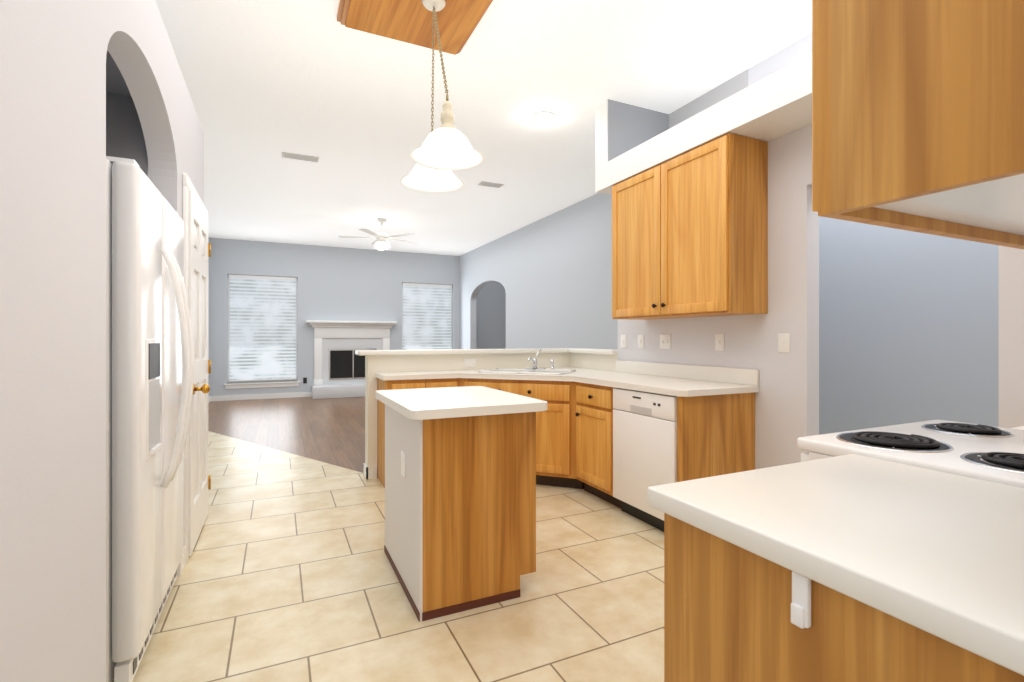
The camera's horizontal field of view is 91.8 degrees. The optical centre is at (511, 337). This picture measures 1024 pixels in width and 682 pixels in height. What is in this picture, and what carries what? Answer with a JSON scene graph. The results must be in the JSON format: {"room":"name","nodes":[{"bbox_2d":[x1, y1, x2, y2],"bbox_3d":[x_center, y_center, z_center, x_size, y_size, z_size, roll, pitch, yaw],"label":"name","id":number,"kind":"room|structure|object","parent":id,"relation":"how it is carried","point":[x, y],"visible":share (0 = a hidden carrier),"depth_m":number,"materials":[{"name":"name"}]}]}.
{"room":"kitchen","nodes":[
{"label":"kitchen","id":0,"kind":"room"},
{"bbox_2d":[0,0,203,681],"bbox_3d":[-1.192,-0.100,0.572,0.730,2.640,6.050,0,0,-25],"label":"wall","id":1,"kind":"structure","parent":0,"point":[87,87],"depth_m":1.20,"materials":[{"name":"white paint"}]},
{"bbox_2d":[182,173,210,563],"bbox_3d":[-1.914,0.165,3.100,0.114,2.110,0.900,0,0,-25],"label":"pantry door","id":2,"kind":"structure","parent":1,"relation":"in","point":[197,254],"depth_m":2.97,"materials":[{"name":"white wood"}]},
{"bbox_2d":[208,236,209,396],"bbox_3d":[-3.112,-0.355,3.619,0.150,3.150,13.500,0,0,-25],"label":"wall","id":3,"kind":"structure","parent":0,"point":[208,315],"depth_m":9.38,"materials":[{"name":"grey paint"}]},
{"bbox_2d":[210,238,505,395],"bbox_3d":[-2.951,-0.355,10.967,6.700,3.150,0.160,0,0,-25],"label":"wall","id":4,"kind":"structure","parent":0,"point":[343,284],"depth_m":10.48,"materials":[{"name":"grey paint"}]},
{"bbox_2d":[211,392,311,400],"bbox_3d":[-4.936,1.170,9.937,1.870,0.100,0.014,0,0,-25],"label":"baseboard","id":5,"kind":"structure","parent":4,"relation":"attached to","point":[245,397],"depth_m":9.89,"materials":[{"name":"white wood"}]},
{"bbox_2d":[224,274,299,388],"bbox_3d":[-4.996,-0.130,9.969,1.358,2.240,0.165,0,0,-25],"label":"window","id":6,"kind":"structure","parent":4,"relation":"in","point":[262,330],"depth_m":9.96,"materials":[{"name":"white"}]},
{"bbox_2d":[402,283,451,349],"bbox_3d":[-1.941,-0.170,11.406,1.300,2.160,0.165,0,0,-25],"label":"window","id":7,"kind":"structure","parent":4,"relation":"in","point":[426,316],"depth_m":11.40,"materials":[{"name":"white"}]},
{"bbox_2d":[113,397,663,681],"bbox_3d":[-0.149,1.250,5.014,6.700,0.060,13.500,0,0,-25],"label":"floor","id":8,"kind":"structure","parent":0,"point":[288,574],"depth_m":2.40,"materials":[{"name":"tile"}]},
{"bbox_2d":[106,156,193,681],"bbox_3d":[-1.742,0.290,1.965,0.820,1.810,0.900,0,0,-25],"label":"refrigerator","id":9,"kind":"object","parent":8,"relation":"on","point":[149,365],"visible":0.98,"depth_m":1.73,"materials":[{"name":"white metal"}]},
{"bbox_2d":[306,320,396,398],"bbox_3d":[-3.330,0.430,10.423,1.830,1.580,0.498,0,0,-25],"label":"fireplace","id":10,"kind":"object","parent":8,"relation":"on","point":[339,367],"visible":0.85,"depth_m":10.49,"materials":[{"name":"painted wood"},{"name":"tile"}]},
{"bbox_2d":[377,380,402,487],"bbox_3d":[-0.807,0.782,4.300,0.640,0.875,0.366,0,0,-25],"label":"base cabinet","id":11,"kind":"object","parent":8,"relation":"on","point":[381,384],"depth_m":4.16,"materials":[{"name":"brown wood"}]},
{"bbox_2d":[375,386,547,621],"bbox_3d":[-0.307,0.761,2.602,0.660,0.917,0.890,0,0,-25],"label":"kitchen island","id":12,"kind":"object","parent":8,"relation":"on","point":[460,499],"visible":1,"depth_m":2.27,"materials":[{"name":"brown wood"}]},
{"bbox_2d":[536,404,574,487],"bbox_3d":[0.232,0.782,4.402,1.327,0.875,1.067,0,0,-25],"label":"base cabinet","id":13,"kind":"object","parent":8,"relation":"on","point":[555,427],"depth_m":3.99,"materials":[{"name":"brown wood"}]},
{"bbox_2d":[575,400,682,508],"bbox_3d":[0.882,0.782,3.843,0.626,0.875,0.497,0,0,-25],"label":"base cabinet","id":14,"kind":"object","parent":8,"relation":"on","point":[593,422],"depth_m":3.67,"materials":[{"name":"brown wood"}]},
{"bbox_2d":[375,368,758,407],"bbox_3d":[0.185,0.323,3.727,1.987,0.040,2.248,0,0,-25],"label":"countertop","id":15,"kind":"structure","parent":14,"relation":"on","point":[580,386],"depth_m":3.97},
{"bbox_2d":[478,349,575,374],"bbox_3d":[0.143,0.200,4.426,0.760,0.204,0.481,0,0,20],"label":"sink","id":16,"kind":"object","parent":15,"relation":"in","point":[534,369],"visible":1,"depth_m":4.49,"materials":[{"name":"white"}]},
{"bbox_2d":[613,388,676,531],"bbox_3d":[1.103,0.786,3.339,0.604,0.868,0.597,0,0,-25],"label":"dishwasher","id":17,"kind":"object","parent":8,"relation":"on","point":[644,441],"visible":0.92,"depth_m":3.21,"materials":[{"name":"white metal"}]},
{"bbox_2d":[647,426,1023,681],"bbox_3d":[1.343,0.710,1.170,2.067,1.020,0.668,0,0,-25],"label":"base cabinet","id":18,"kind":"object","parent":8,"relation":"on","point":[852,568],"visible":0.92,"depth_m":0.78,"materials":[{"name":"brown wood"}]},
{"bbox_2d":[797,419,1023,487],"bbox_3d":[1.325,0.645,1.295,0.760,1.110,0.796,0,0,-25],"label":"range","id":19,"kind":"object","parent":8,"relation":"on","point":[988,453],"visible":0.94,"depth_m":1.32,"materials":[{"name":"white metal"}]},
{"bbox_2d":[355,348,566,478],"bbox_3d":[-0.311,0.665,4.817,2.300,1.110,0.278,0,0,-25],"label":"wall","id":20,"kind":"structure","parent":0,"point":[379,361],"depth_m":4.50,"materials":[{"name":"white paint"}]},
{"bbox_2d":[464,359,475,366],"bbox_3d":[-0.397,0.235,4.695,0.115,0.075,0.006,0,0,-25],"label":"outlet","id":21,"kind":"object","parent":20,"relation":"attached to","point":[469,362],"visible":1,"depth_m":4.69,"materials":[{"name":"white plastic"}]},
{"bbox_2d":[155,0,811,255],"bbox_3d":[-0.149,-1.960,5.014,6.700,0.060,13.500,0,0,-25],"label":"ceiling","id":22,"kind":"structure","parent":0,"point":[268,82],"depth_m":3.96,"materials":[{"name":"white paint"}]},
{"bbox_2d":[282,152,318,162],"bbox_3d":[-2.254,-1.923,5.283,0.360,0.014,0.160,0,0,-25],"label":"ceiling vent","id":23,"kind":"object","parent":22,"relation":"in","point":[300,157],"visible":0.98,"depth_m":5.27,"materials":[{"name":"white metal"}]},
{"bbox_2d":[338,218,418,249],"bbox_3d":[-2.140,-1.688,8.117,1.312,0.485,1.268,0,0,-25],"label":"ceiling fan","id":24,"kind":"object","parent":22,"relation":"hanging from","point":[381,237],"visible":1,"depth_m":8.00,"materials":[{"name":"white"}]},
{"bbox_2d":[337,0,492,54],"bbox_3d":[-0.416,-1.892,2.540,0.780,0.074,1.340,0,0,-25],"label":"board","id":25,"kind":"object","parent":22,"relation":"attached to","point":[409,21],"visible":1,"depth_m":2.90,"materials":[{"name":"brown wood"}]},
{"bbox_2d":[400,0,483,192],"bbox_3d":[-0.364,-1.315,2.388,0.319,1.077,0.833,0,0,-19],"label":"pendant lights","id":26,"kind":"object","parent":25,"relation":"hanging from","point":[441,152],"visible":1,"depth_m":2.25,"materials":[{"name":"beige glass"}]},
{"bbox_2d":[477,181,503,187],"bbox_3d":[-0.268,-1.923,6.229,0.300,0.014,0.150,0,0,-25],"label":"ceiling vent","id":27,"kind":"object","parent":22,"relation":"in","point":[489,184],"visible":0.94,"depth_m":6.20,"materials":[{"name":"white metal"}]},
{"bbox_2d":[532,112,554,121],"bbox_3d":[0.277,-1.924,4.319,0.200,0.008,0.200,0,0,-25],"label":"recessed light","id":28,"kind":"object","parent":22,"relation":"in","point":[544,116],"visible":1,"depth_m":4.32,"materials":[{"name":"white"}]},
{"bbox_2d":[595,53,811,194],"bbox_3d":[1.697,-1.575,2.793,0.650,0.710,3.310,0,0,-25],"label":"soffit","id":29,"kind":"structure","parent":22,"relation":"attached to","point":[631,141],"depth_m":3.16,"materials":[{"name":"white paint"}]},
{"bbox_2d":[567,348,617,371],"bbox_3d":[0.843,0.665,4.795,0.230,1.110,0.720,0,0,-25],"label":"wall","id":30,"kind":"structure","parent":0,"point":[596,359],"depth_m":4.77,"materials":[{"name":"white paint"}]},
{"bbox_2d":[459,193,998,434],"bbox_3d":[1.584,-0.355,5.829,0.150,3.150,13.500,0,0,-25],"label":"wall","id":31,"kind":"structure","parent":0,"point":[908,326],"depth_m":3.62,"materials":[{"name":"grey paint"}]},
{"bbox_2d":[618,33,1023,468],"bbox_3d":[1.839,-0.355,2.949,0.340,3.150,3.470,0,0,-25],"label":"wall","id":32,"kind":"structure","parent":0,"point":[786,406],"depth_m":2.99,"materials":[{"name":"white paint"}]},
{"bbox_2d":[621,335,626,347],"bbox_3d":[0.980,0.030,4.362,0.012,0.115,0.075,0,0,-25],"label":"electrical outlet","id":33,"kind":"object","parent":32,"relation":"attached to","point":[623,341],"visible":1,"depth_m":4.35,"materials":[{"name":"white plastic"}]},
{"bbox_2d":[638,335,643,347],"bbox_3d":[1.077,0.030,4.154,0.012,0.115,0.075,0,0,-25],"label":"electrical outlet","id":34,"kind":"object","parent":32,"relation":"attached to","point":[640,341],"visible":1,"depth_m":4.15,"materials":[{"name":"white plastic"}]},
{"bbox_2d":[660,334,670,348],"bbox_3d":[1.201,0.030,3.892,0.012,0.115,0.120,0,0,-25],"label":"light switch","id":35,"kind":"object","parent":32,"relation":"attached to","point":[665,341],"visible":1,"depth_m":3.89,"materials":[{"name":"white plastic"}]},
{"bbox_2d":[616,360,758,383],"bbox_3d":[1.245,0.251,3.785,0.019,0.103,1.451,0,0,-25],"label":"backsplash","id":36,"kind":"structure","parent":32,"relation":"attached to","point":[685,372],"depth_m":3.61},
{"bbox_2d":[612,133,767,319],"bbox_3d":[1.173,-0.683,3.514,0.378,1.066,1.140,0,0,-25],"label":"upper cabinet","id":37,"kind":"object","parent":32,"relation":"attached to","point":[689,234],"visible":1,"depth_m":3.17,"materials":[{"name":"brown wood"}]},
{"bbox_2d":[715,334,723,350],"bbox_3d":[1.427,0.030,3.412,0.012,0.115,0.075,0,0,-25],"label":"electrical outlet","id":38,"kind":"object","parent":32,"relation":"attached to","point":[719,342],"visible":1,"depth_m":3.41,"materials":[{"name":"white plastic"}]},
{"bbox_2d":[778,333,789,352],"bbox_3d":[1.631,0.030,2.978,0.012,0.115,0.075,0,0,-25],"label":"light switch","id":39,"kind":"object","parent":32,"relation":"attached to","point":[784,342],"visible":1,"depth_m":2.97,"materials":[{"name":"white plastic"}]},
{"bbox_3d":[1.572,-0.355,0.839,2.160,3.150,0.120,0,0,-25],"label":"wall","id":40,"kind":"structure","parent":0,"visible":0},
{"bbox_2d":[812,0,1023,248],"bbox_3d":[1.425,-0.698,1.043,2.027,1.036,0.368,0,0,-25],"label":"upper cabinet","id":41,"kind":"object","parent":40,"relation":"attached to","point":[917,115],"visible":1,"depth_m":0.64,"materials":[{"name":"brown wood"}]}
]}

